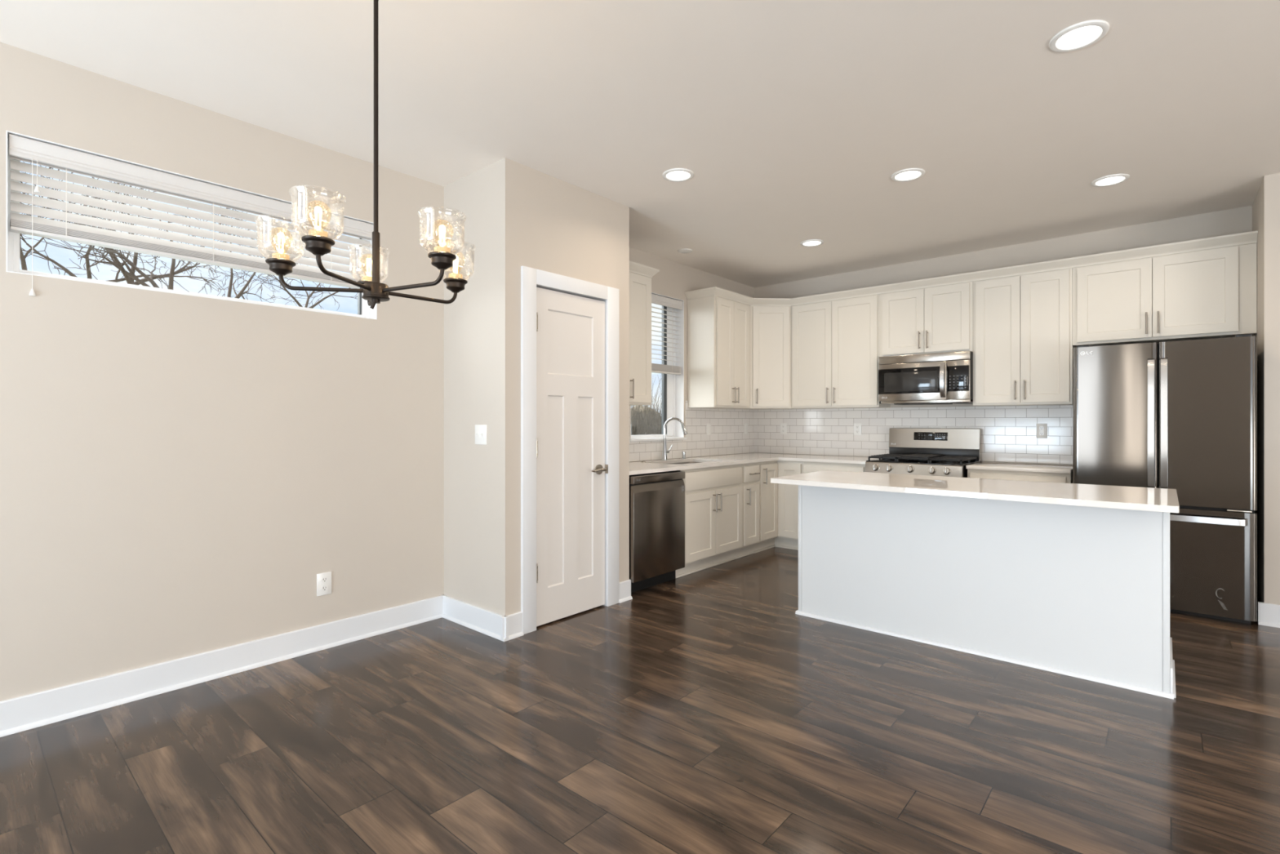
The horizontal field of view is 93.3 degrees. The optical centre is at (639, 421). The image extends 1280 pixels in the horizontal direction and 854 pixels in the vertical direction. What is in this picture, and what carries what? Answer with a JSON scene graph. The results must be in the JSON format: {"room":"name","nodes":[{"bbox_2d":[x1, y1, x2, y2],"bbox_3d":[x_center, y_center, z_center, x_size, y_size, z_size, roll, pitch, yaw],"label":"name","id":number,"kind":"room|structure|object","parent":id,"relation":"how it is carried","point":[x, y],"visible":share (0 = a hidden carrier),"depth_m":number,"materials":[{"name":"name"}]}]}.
{"room":"open-plan kitchen","nodes":[
{"label":"open-plan kitchen","id":0,"kind":"room"},
{"bbox_2d":[0,41,754,701],"bbox_3d":[-1.614,-0.082,3.563,0.150,2.943,8.965,0,0,41],"label":"wall","id":1,"kind":"structure","parent":0,"point":[180,474],"depth_m":2.88,"materials":[{"name":"paint"}]},
{"bbox_2d":[5,129,377,319],"bbox_3d":[-2.087,-0.877,3.019,0.151,0.563,1.499,0,0,41],"label":"window","id":2,"kind":"structure","parent":1,"relation":"in","point":[12,239],"depth_m":2.70,"materials":[{"name":"white plastic"}]},
{"bbox_2d":[8,133,373,296],"bbox_3d":[-2.052,-0.831,2.987,0.084,0.637,1.479,0,0,41],"label":"window blind","id":3,"kind":"object","parent":2,"relation":"attached to","point":[21,148],"visible":0.85,"depth_m":2.80,"materials":[{"name":"white plastic"}]},
{"bbox_2d":[0,595,443,737],"bbox_3d":[-2.814,1.173,2.049,0.031,0.133,4.805,0,0,41],"label":"baseboard","id":4,"kind":"structure","parent":1,"relation":"attached to","point":[27,712],"depth_m":2.86,"materials":[{"name":"paint"}]},
{"bbox_2d":[316,571,331,595],"bbox_3d":[-1.730,0.889,3.310,0.010,0.122,0.076,0,0,41],"label":"wall outlet","id":5,"kind":"object","parent":1,"relation":"attached to","point":[323,580],"visible":1,"depth_m":3.31,"materials":[{"name":"white plastic"}]},
{"bbox_2d":[321,585,328,591],"bbox_3d":[-1.728,0.912,3.309,0.004,0.027,0.034,0,0,41],"label":"receptacle","id":6,"kind":"object","parent":5,"relation":"attached to","point":[324,588],"depth_m":3.31,"materials":[{"name":"white plastic"}]},
{"bbox_2d":[321,577,328,582],"bbox_3d":[-1.728,0.866,3.309,0.004,0.027,0.034,0,0,41],"label":"receptacle","id":7,"kind":"object","parent":5,"relation":"attached to","point":[323,579],"depth_m":3.31,"materials":[{"name":"white plastic"}]},
{"bbox_2d":[629,271,651,405],"bbox_3d":[-0.209,-0.655,4.784,0.368,1.040,0.639,0,0,41],"label":"upper cabinet","id":8,"kind":"object","parent":1,"relation":"attached to","point":[640,286],"visible":0.38,"depth_m":4.81,"materials":[{"name":"paint"}]},
{"bbox_2d":[629,260,659,277],"bbox_3d":[-0.199,-1.210,4.806,0.356,0.068,0.685,0,0,41],"label":"crown molding","id":9,"kind":"structure","parent":8,"relation":"on","point":[635,268],"depth_m":4.82,"materials":[{"name":"paint"}]},
{"bbox_2d":[629,292,686,441],"bbox_3d":[0.121,-0.494,5.545,0.172,1.334,0.807,0,0,41],"label":"window","id":10,"kind":"structure","parent":1,"relation":"in","point":[673,385],"depth_m":5.79,"materials":[{"name":"white plastic"}]},
{"bbox_2d":[651,293,682,374],"bbox_3d":[0.141,-0.800,5.526,0.067,0.701,0.745,0,0,41],"label":"window blind","id":11,"kind":"object","parent":10,"relation":"attached to","point":[655,299],"visible":0.63,"depth_m":5.63,"materials":[{"name":"white plastic"}]},
{"bbox_2d":[629,400,754,462],"bbox_3d":[0.363,0.073,5.720,0.011,0.548,2.814,0,0,41],"label":"backsplash","id":12,"kind":"structure","parent":1,"relation":"attached to","point":[727,437],"depth_m":6.06,"materials":[{"name":"tile"}]},
{"bbox_2d":[706,422,711,435],"bbox_3d":[0.696,0.077,6.091,0.010,0.122,0.076,0,0,41],"label":"wall switch","id":13,"kind":"object","parent":12,"relation":"attached to","point":[708,424],"visible":1,"depth_m":6.08,"materials":[{"name":"white plastic"}]},
{"bbox_2d":[743,422,747,434],"bbox_3d":[1.163,0.077,6.629,0.010,0.122,0.076,0,0,41],"label":"wall switch","id":14,"kind":"object","parent":12,"relation":"attached to","point":[745,424],"visible":1,"depth_m":6.62,"materials":[{"name":"white plastic"}]},
{"bbox_2d":[687,295,750,408],"bbox_3d":[0.810,-0.655,5.958,0.368,1.040,0.650,0,0,41],"label":"upper cabinet","id":15,"kind":"object","parent":1,"relation":"attached to","point":[718,328],"visible":1,"depth_m":5.77,"materials":[{"name":"paint"}]},
{"bbox_2d":[684,230,1257,306],"bbox_3d":[2.245,-1.210,4.890,3.938,0.068,1.011,0,0,41],"label":"crown molding","id":16,"kind":"structure","parent":15,"relation":"on","point":[1247,237],"depth_m":4.89,"materials":[{"name":"paint"}]},
{"bbox_2d":[444,163,493,612],"bbox_3d":[-1.035,-0.132,3.746,0.585,2.843,0.110,0,0,41],"label":"wall","id":17,"kind":"structure","parent":0,"point":[468,320],"depth_m":3.68,"materials":[{"name":"paint"}]},
{"bbox_2d":[442,595,508,641],"bbox_3d":[-1.008,1.173,3.634,0.672,0.133,0.031,0,0,41],"label":"baseboard","id":18,"kind":"structure","parent":17,"relation":"attached to","point":[485,621],"depth_m":3.61,"materials":[{"name":"paint"}]},
{"bbox_2d":[475,424,487,444],"bbox_3d":[-0.950,0.077,3.587,0.116,0.118,0.020,0,0,41],"label":"wall switch","id":19,"kind":"object","parent":17,"relation":"attached to","point":[481,430],"visible":1,"depth_m":3.58,"materials":[{"name":"white plastic"}]},
{"bbox_2d":[493,157,629,615],"bbox_3d":[-0.463,-0.132,3.875,0.110,2.843,1.055,0,0,41],"label":"wall","id":20,"kind":"structure","parent":0,"point":[542,221],"depth_m":3.52,"materials":[{"name":"paint"}]},
{"bbox_2d":[501,611,524,641],"bbox_3d":[-0.731,1.173,3.465,0.031,0.133,0.138,0,0,41],"label":"baseboard","id":21,"kind":"structure","parent":20,"relation":"attached to","point":[515,620],"depth_m":3.47,"materials":[{"name":"paint"}]},
{"bbox_2d":[520,265,618,634],"bbox_3d":[-0.462,0.167,3.866,0.132,2.147,0.822,0,0,41],"label":"trim","id":22,"kind":"structure","parent":20,"relation":"attached to","point":[531,278],"depth_m":3.58,"materials":[{"name":"paint"}]},
{"bbox_2d":[536,287,608,626],"bbox_3d":[-0.421,0.211,3.826,0.099,2.034,0.609,0,0,41],"label":"door","id":23,"kind":"structure","parent":20,"relation":"in","point":[571,468],"depth_m":3.81,"materials":[{"name":"paint"}]},
{"bbox_2d":[618,579,632,603],"bbox_3d":[-0.106,1.173,4.185,0.031,0.133,0.126,0,0,41],"label":"baseboard","id":24,"kind":"structure","parent":20,"relation":"attached to","point":[624,587],"depth_m":4.18,"materials":[{"name":"paint"}]},
{"bbox_2d":[0,546,1279,853],"bbox_3d":[1.304,1.240,1.030,7.620,0.001,8.705,0,0,41],"label":"floor","id":25,"kind":"structure","parent":0,"point":[695,713],"depth_m":2.25,"materials":[{"name":"brown wood"}]},
{"bbox_2d":[629,470,684,592],"bbox_3d":[-0.052,0.811,4.643,0.573,0.857,0.628,0,0,41],"label":"dishwasher","id":26,"kind":"object","parent":25,"relation":"on","point":[656,500],"visible":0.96,"depth_m":4.42,"materials":[{"name":"metal"}]},
{"bbox_2d":[675,463,742,577],"bbox_3d":[0.413,0.809,5.262,0.660,0.862,0.905,0,0,41],"label":"base cabinet","id":27,"kind":"object","parent":25,"relation":"on","point":[713,495],"visible":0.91,"depth_m":5.06,"materials":[{"name":"paint"}]},
{"bbox_2d":[736,462,759,558],"bbox_3d":[0.808,0.809,5.718,0.660,0.862,0.300,0,0,41],"label":"base cabinet","id":28,"kind":"object","parent":25,"relation":"on","point":[750,471],"visible":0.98,"depth_m":5.52,"materials":[{"name":"paint"}]},
{"bbox_2d":[752,460,804,553],"bbox_3d":[1.303,0.809,6.121,0.878,0.862,0.954,0,0,41],"label":"base cabinet","id":29,"kind":"object","parent":25,"relation":"on","point":[778,502],"visible":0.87,"depth_m":5.82,"materials":[{"name":"paint"}]},
{"bbox_2d":[629,452,879,475],"bbox_3d":[0.924,0.362,5.234,1.492,0.028,2.812,0,0,41],"label":"countertop","id":30,"kind":"structure","parent":29,"relation":"on","point":[658,465],"depth_m":5.53,"materials":[{"name":"stone"}]},
{"bbox_2d":[662,417,687,460],"bbox_3d":[0.318,0.155,5.430,0.242,0.386,0.091,0,0,18],"label":"kitchen faucet","id":31,"kind":"object","parent":30,"relation":"on","point":[665,451],"visible":1,"depth_m":5.43,"materials":[{"name":"silver metal"}]},
{"bbox_2d":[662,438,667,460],"bbox_3d":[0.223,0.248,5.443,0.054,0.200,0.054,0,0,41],"label":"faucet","id":32,"kind":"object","parent":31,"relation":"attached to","point":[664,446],"depth_m":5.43,"materials":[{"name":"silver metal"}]},
{"bbox_2d":[681,451,685,458],"bbox_3d":[0.409,0.314,5.650,0.042,0.068,0.042,0,0,41],"label":"air gap cap","id":33,"kind":"object","parent":30,"relation":"on","point":[683,453],"visible":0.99,"depth_m":5.64,"materials":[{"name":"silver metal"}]},
{"bbox_2d":[670,462,701,464],"bbox_3d":[0.396,0.479,5.291,0.426,0.205,0.736,0,0,41],"label":"sink","id":34,"kind":"object","parent":30,"relation":"in","point":[680,463],"visible":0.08,"depth_m":5.60,"materials":[{"name":"metal"}]},
{"bbox_2d":[803,461,865,473],"bbox_3d":[1.958,0.809,5.749,0.600,0.862,0.660,0,0,41],"label":"base cabinet","id":35,"kind":"object","parent":25,"relation":"on","point":[808,467],"visible":0.06,"depth_m":5.55,"materials":[{"name":"paint"}]},
{"bbox_2d":[865,427,981,477],"bbox_3d":[2.451,0.640,5.247,0.766,1.160,0.729,0,0,41],"label":"gas range","id":36,"kind":"object","parent":25,"relation":"on","point":[931,451],"visible":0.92,"depth_m":5.27,"materials":[{"name":"silver metal"}]},
{"bbox_2d":[866,458,979,466],"bbox_3d":[2.458,0.339,5.256,0.762,0.031,0.592,0,0,41],"label":"cooktop","id":37,"kind":"object","parent":36,"relation":"in","point":[879,462],"depth_m":5.05,"materials":[{"name":"metal"}]},
{"bbox_2d":[964,465,967,477],"bbox_3d":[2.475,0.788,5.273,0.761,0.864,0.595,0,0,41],"label":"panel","id":38,"kind":"object","parent":36,"relation":"in","point":[965,466],"depth_m":4.85,"materials":[{"name":"black metal"}]},
{"bbox_2d":[795,484,1176,699],"bbox_3d":[1.872,0.809,3.498,1.837,0.862,0.542,0,0,41],"label":"kitchen island","id":39,"kind":"object","parent":25,"relation":"on","point":[1081,592],"visible":0.83,"depth_m":3.15,"materials":[{"name":"paint"}]},
{"bbox_2d":[770,470,1179,512],"bbox_3d":[1.780,0.362,3.412,1.877,0.028,0.843,0,0,41],"label":"island countertop","id":40,"kind":"structure","parent":39,"relation":"on","point":[1135,498],"depth_m":3.14,"materials":[{"name":"stone"}]},
{"bbox_2d":[967,468,1072,483],"bbox_3d":[3.045,0.809,4.805,0.675,0.862,0.660,0,0,41],"label":"base cabinet","id":41,"kind":"object","parent":25,"relation":"on","point":[975,473],"visible":0.07,"depth_m":4.57,"materials":[{"name":"paint"}]},
{"bbox_2d":[966,461,1072,473],"bbox_3d":[3.057,0.362,4.819,0.680,0.028,0.642,0,0,41],"label":"countertop","id":42,"kind":"structure","parent":41,"relation":"on","point":[988,465],"depth_m":4.67,"materials":[{"name":"stone"}]},
{"bbox_2d":[1072,333,1257,623],"bbox_3d":[3.593,0.354,4.188,0.904,1.772,0.825,0,0,41],"label":"refrigerator","id":43,"kind":"object","parent":25,"relation":"on","point":[1181,415],"visible":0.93,"depth_m":3.82,"materials":[{"name":"silver metal"}]},
{"bbox_2d":[1169,608,1250,623],"bbox_3d":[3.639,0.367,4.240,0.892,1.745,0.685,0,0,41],"label":"kick plate","id":44,"kind":"object","parent":43,"relation":"in","point":[1171,610],"depth_m":3.82,"materials":[{"name":"black plastic"}]},
{"bbox_2d":[0,0,1279,287],"bbox_3d":[1.304,-1.553,1.030,7.880,0.100,8.965,0,0,41],"label":"ceiling","id":45,"kind":"structure","parent":0,"point":[793,121],"depth_m":2.81,"materials":[{"name":"paint"}]},
{"bbox_2d":[253,0,475,309],"bbox_3d":[-0.774,-0.913,1.766,0.606,1.179,0.582,0,0,-28],"label":"chandelier","id":46,"kind":"object","parent":45,"relation":"hanging from","point":[317,242],"visible":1,"depth_m":1.72,"materials":[{"name":"brown metal"}]},
{"bbox_2d":[265,253,296,275],"bbox_3d":[-1.011,-0.442,1.700,0.075,0.058,0.075,0,0,41],"label":"socket","id":47,"kind":"object","parent":46,"relation":"attached to","point":[280,264],"depth_m":1.68,"materials":[{"name":"brown metal"}]},
{"bbox_2d":[301,229,334,256],"bbox_3d":[-0.796,-0.442,1.496,0.075,0.058,0.075,0,0,41],"label":"socket","id":48,"kind":"object","parent":46,"relation":"attached to","point":[317,242],"depth_m":1.48,"materials":[{"name":"brown metal"}]},
{"bbox_2d":[357,275,372,288],"bbox_3d":[-0.882,-0.442,1.967,0.075,0.058,0.075,0,0,41],"label":"socket","id":49,"kind":"object","parent":46,"relation":"attached to","point":[365,278],"depth_m":1.95,"materials":[{"name":"brown metal"}]},
{"bbox_2d":[427,246,456,270],"bbox_3d":[-0.535,-0.442,1.636,0.075,0.058,0.075,0,0,41],"label":"socket","id":50,"kind":"object","parent":46,"relation":"attached to","point":[442,258],"depth_m":1.62,"materials":[{"name":"brown metal"}]},
{"bbox_2d":[443,272,467,293],"bbox_3d":[-0.589,-0.442,1.927,0.075,0.058,0.075,0,0,41],"label":"socket","id":51,"kind":"object","parent":46,"relation":"attached to","point":[455,282],"depth_m":1.91,"materials":[{"name":"brown metal"}]},
{"bbox_2d":[662,168,693,182],"bbox_3d":[0.232,-1.498,3.678,0.192,0.010,0.192,0,0,41],"label":"recessed light","id":52,"kind":"object","parent":45,"relation":"in","point":[675,175],"visible":1,"depth_m":3.67,"materials":[{"name":"white plastic"}]},
{"bbox_2d":[678,248,692,253],"bbox_3d":[0.398,-1.498,5.313,0.128,0.010,0.128,0,0,41],"label":"disc","id":53,"kind":"object","parent":45,"relation":"attached to","point":[686,250],"visible":1,"depth_m":5.29,"materials":[{"name":"white plastic"}]},
{"bbox_2d":[800,239,823,246],"bbox_3d":[1.445,-1.498,5.075,0.192,0.010,0.192,0,0,41],"label":"recessed light","id":54,"kind":"object","parent":45,"relation":"in","point":[811,242],"visible":1,"depth_m":5.06,"materials":[{"name":"white plastic"}]},
{"bbox_2d":[890,168,925,182],"bbox_3d":[1.631,-1.498,3.677,0.192,0.010,0.192,0,0,41],"label":"recessed light","id":55,"kind":"object","parent":45,"relation":"in","point":[909,174],"visible":1,"depth_m":3.67,"materials":[{"name":"white plastic"}]},
{"bbox_2d":[1048,19,1109,52],"bbox_3d":[1.710,-1.498,2.356,0.192,0.010,0.192,0,0,41],"label":"recessed light","id":56,"kind":"object","parent":45,"relation":"in","point":[1080,35],"visible":1,"depth_m":2.35,"materials":[{"name":"white plastic"}]},
{"bbox_2d":[1090,173,1129,186],"bbox_3d":[2.924,-1.498,3.759,0.192,0.010,0.192,0,0,41],"label":"recessed light","id":57,"kind":"object","parent":45,"relation":"in","point":[1111,180],"visible":1,"depth_m":3.74,"materials":[{"name":"white plastic"}]},
{"bbox_2d":[754,205,1252,464],"bbox_3d":[2.857,-0.082,5.518,4.040,2.943,0.150,0,0,41],"label":"wall","id":58,"kind":"structure","parent":0,"point":[1235,220],"depth_m":5.07,"materials":[{"name":"paint"}]},
{"bbox_2d":[728,305,799,409],"bbox_3d":[1.312,-0.655,6.354,0.608,1.040,0.610,0,0,41],"label":"upper cabinet","id":59,"kind":"object","parent":58,"relation":"attached to","point":[770,326],"visible":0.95,"depth_m":6.12,"materials":[{"name":"paint"}]},
{"bbox_2d":[791,293,890,408],"bbox_3d":[1.954,-0.655,5.957,0.880,1.040,0.368,0,0,41],"label":"upper cabinet","id":60,"kind":"object","parent":58,"relation":"attached to","point":[835,344],"visible":0.98,"depth_m":5.83,"materials":[{"name":"paint"}]},
{"bbox_2d":[754,404,1072,464],"bbox_3d":[2.408,0.107,5.803,2.970,0.481,0.011,0,0,41],"label":"backsplash","id":61,"kind":"structure","parent":58,"relation":"attached to","point":[1008,433],"depth_m":5.67,"materials":[{"name":"tile"}]},
{"bbox_2d":[780,422,786,434],"bbox_3d":[1.551,0.077,6.535,0.076,0.122,0.010,0,0,41],"label":"wall outlet","id":62,"kind":"object","parent":61,"relation":"attached to","point":[783,425],"visible":1,"depth_m":6.53,"materials":[{"name":"white plastic"}]},
{"bbox_2d":[853,422,861,435],"bbox_3d":[2.162,0.077,6.005,0.076,0.122,0.010,0,0,41],"label":"wall outlet","id":63,"kind":"object","parent":61,"relation":"attached to","point":[857,426],"visible":1,"depth_m":6.00,"materials":[{"name":"white plastic"}]},
{"bbox_2d":[1035,423,1047,438],"bbox_3d":[3.323,0.077,4.997,0.076,0.122,0.010,0,0,41],"label":"wall outlet","id":64,"kind":"object","parent":61,"relation":"attached to","point":[1041,428],"visible":1,"depth_m":5.00,"materials":[{"name":"white plastic"}]},
{"bbox_2d":[879,281,973,356],"bbox_3d":[2.579,-0.881,5.414,0.774,0.588,0.368,0,0,41],"label":"upper cabinet","id":65,"kind":"object","parent":58,"relation":"attached to","point":[934,319],"visible":0.96,"depth_m":5.28,"materials":[{"name":"paint"}]},
{"bbox_2d":[878,351,973,404],"bbox_3d":[2.557,-0.370,5.370,0.746,0.432,0.447,0,0,41],"label":"microwave","id":66,"kind":"object","parent":65,"relation":"attached to","point":[937,378],"visible":0.94,"depth_m":5.22,"materials":[{"name":"silver metal"}]},
{"bbox_2d":[973,267,1075,406],"bbox_3d":[3.130,-0.655,4.936,0.682,1.040,0.368,0,0,41],"label":"upper cabinet","id":67,"kind":"object","parent":58,"relation":"attached to","point":[1023,346],"visible":0.97,"depth_m":4.82,"materials":[{"name":"paint"}]},
{"bbox_2d":[1072,242,1257,347],"bbox_3d":[3.761,-0.878,4.388,0.989,0.593,0.368,0,0,41],"label":"upper cabinet","id":68,"kind":"object","parent":58,"relation":"attached to","point":[1210,293],"visible":0.96,"depth_m":4.25,"materials":[{"name":"paint"}]},
{"bbox_2d":[1252,173,1279,610],"bbox_3d":[5.460,-0.082,2.812,3.640,2.943,0.825,0,0,41],"label":"wall","id":69,"kind":"structure","parent":0,"point":[1266,203],"depth_m":3.69,"materials":[{"name":"paint"}]},
{"bbox_2d":[1257,601,1279,627],"bbox_3d":[5.172,1.173,2.500,3.667,0.133,0.031,0,0,41],"label":"baseboard","id":70,"kind":"structure","parent":69,"relation":"attached to","point":[1268,614],"depth_m":3.67,"materials":[{"name":"paint"}]},
{"label":"outside","id":71,"kind":"structure","parent":0,"visible":0},
{"bbox_3d":[-17.473,2.040,28.411,56.360,0.200,100.000,0,0,41],"label":"ground","id":72,"kind":"structure","parent":71,"visible":0},
{"bbox_2d":[19,164,133,270],"bbox_3d":[-7.963,-0.722,7.316,2.771,5.428,1.958,0,0,-33],"label":"bare tree","id":73,"kind":"object","parent":72,"relation":"on","point":[24,266],"visible":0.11,"depth_m":7.63,"materials":[{"name":"brown plant"}]},
{"bbox_2d":[19,160,190,292],"bbox_3d":[-10.117,-1.484,11.220,4.757,6.948,2.613,0,0,-44],"label":"bare tree","id":74,"kind":"object","parent":72,"relation":"on","point":[87,264],"visible":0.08,"depth_m":11.28,"materials":[{"name":"brown plant"}]},
{"bbox_2d":[19,177,232,289],"bbox_3d":[-7.531,-0.867,8.524,2.233,5.719,2.433,0,0,26],"label":"bare tree","id":75,"kind":"object","parent":72,"relation":"on","point":[172,273],"visible":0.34,"depth_m":8.62,"materials":[{"name":"brown plant"}]},
{"bbox_2d":[19,167,263,296],"bbox_3d":[-7.444,-1.133,9.009,1.784,6.246,3.304,0,0,23],"label":"bare tree","id":76,"kind":"object","parent":72,"relation":"on","point":[129,280],"visible":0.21,"depth_m":9.24,"materials":[{"name":"brown plant"}]},
{"bbox_2d":[211,206,306,306],"bbox_3d":[-8.562,-1.576,13.741,2.869,7.135,2.521,0,0,41],"label":"bare tree","id":77,"kind":"object","parent":72,"relation":"on","point":[241,293],"visible":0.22,"depth_m":13.29,"materials":[{"name":"brown plant"}]},
{"bbox_2d":[216,226,357,309],"bbox_3d":[-6.474,-0.930,11.577,1.873,5.841,3.486,0,0,27],"label":"bare tree","id":78,"kind":"object","parent":72,"relation":"on","point":[246,274],"visible":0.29,"depth_m":11.67,"materials":[{"name":"brown plant"}]},
{"bbox_2d":[631,373,662,435],"bbox_3d":[2.124,-0.121,27.267,4.959,4.460,26.244,0,0,41],"label":"thicket","id":79,"kind":"object","parent":72,"relation":"on","point":[645,420],"visible":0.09,"depth_m":23.32,"materials":[{"name":"plant"}]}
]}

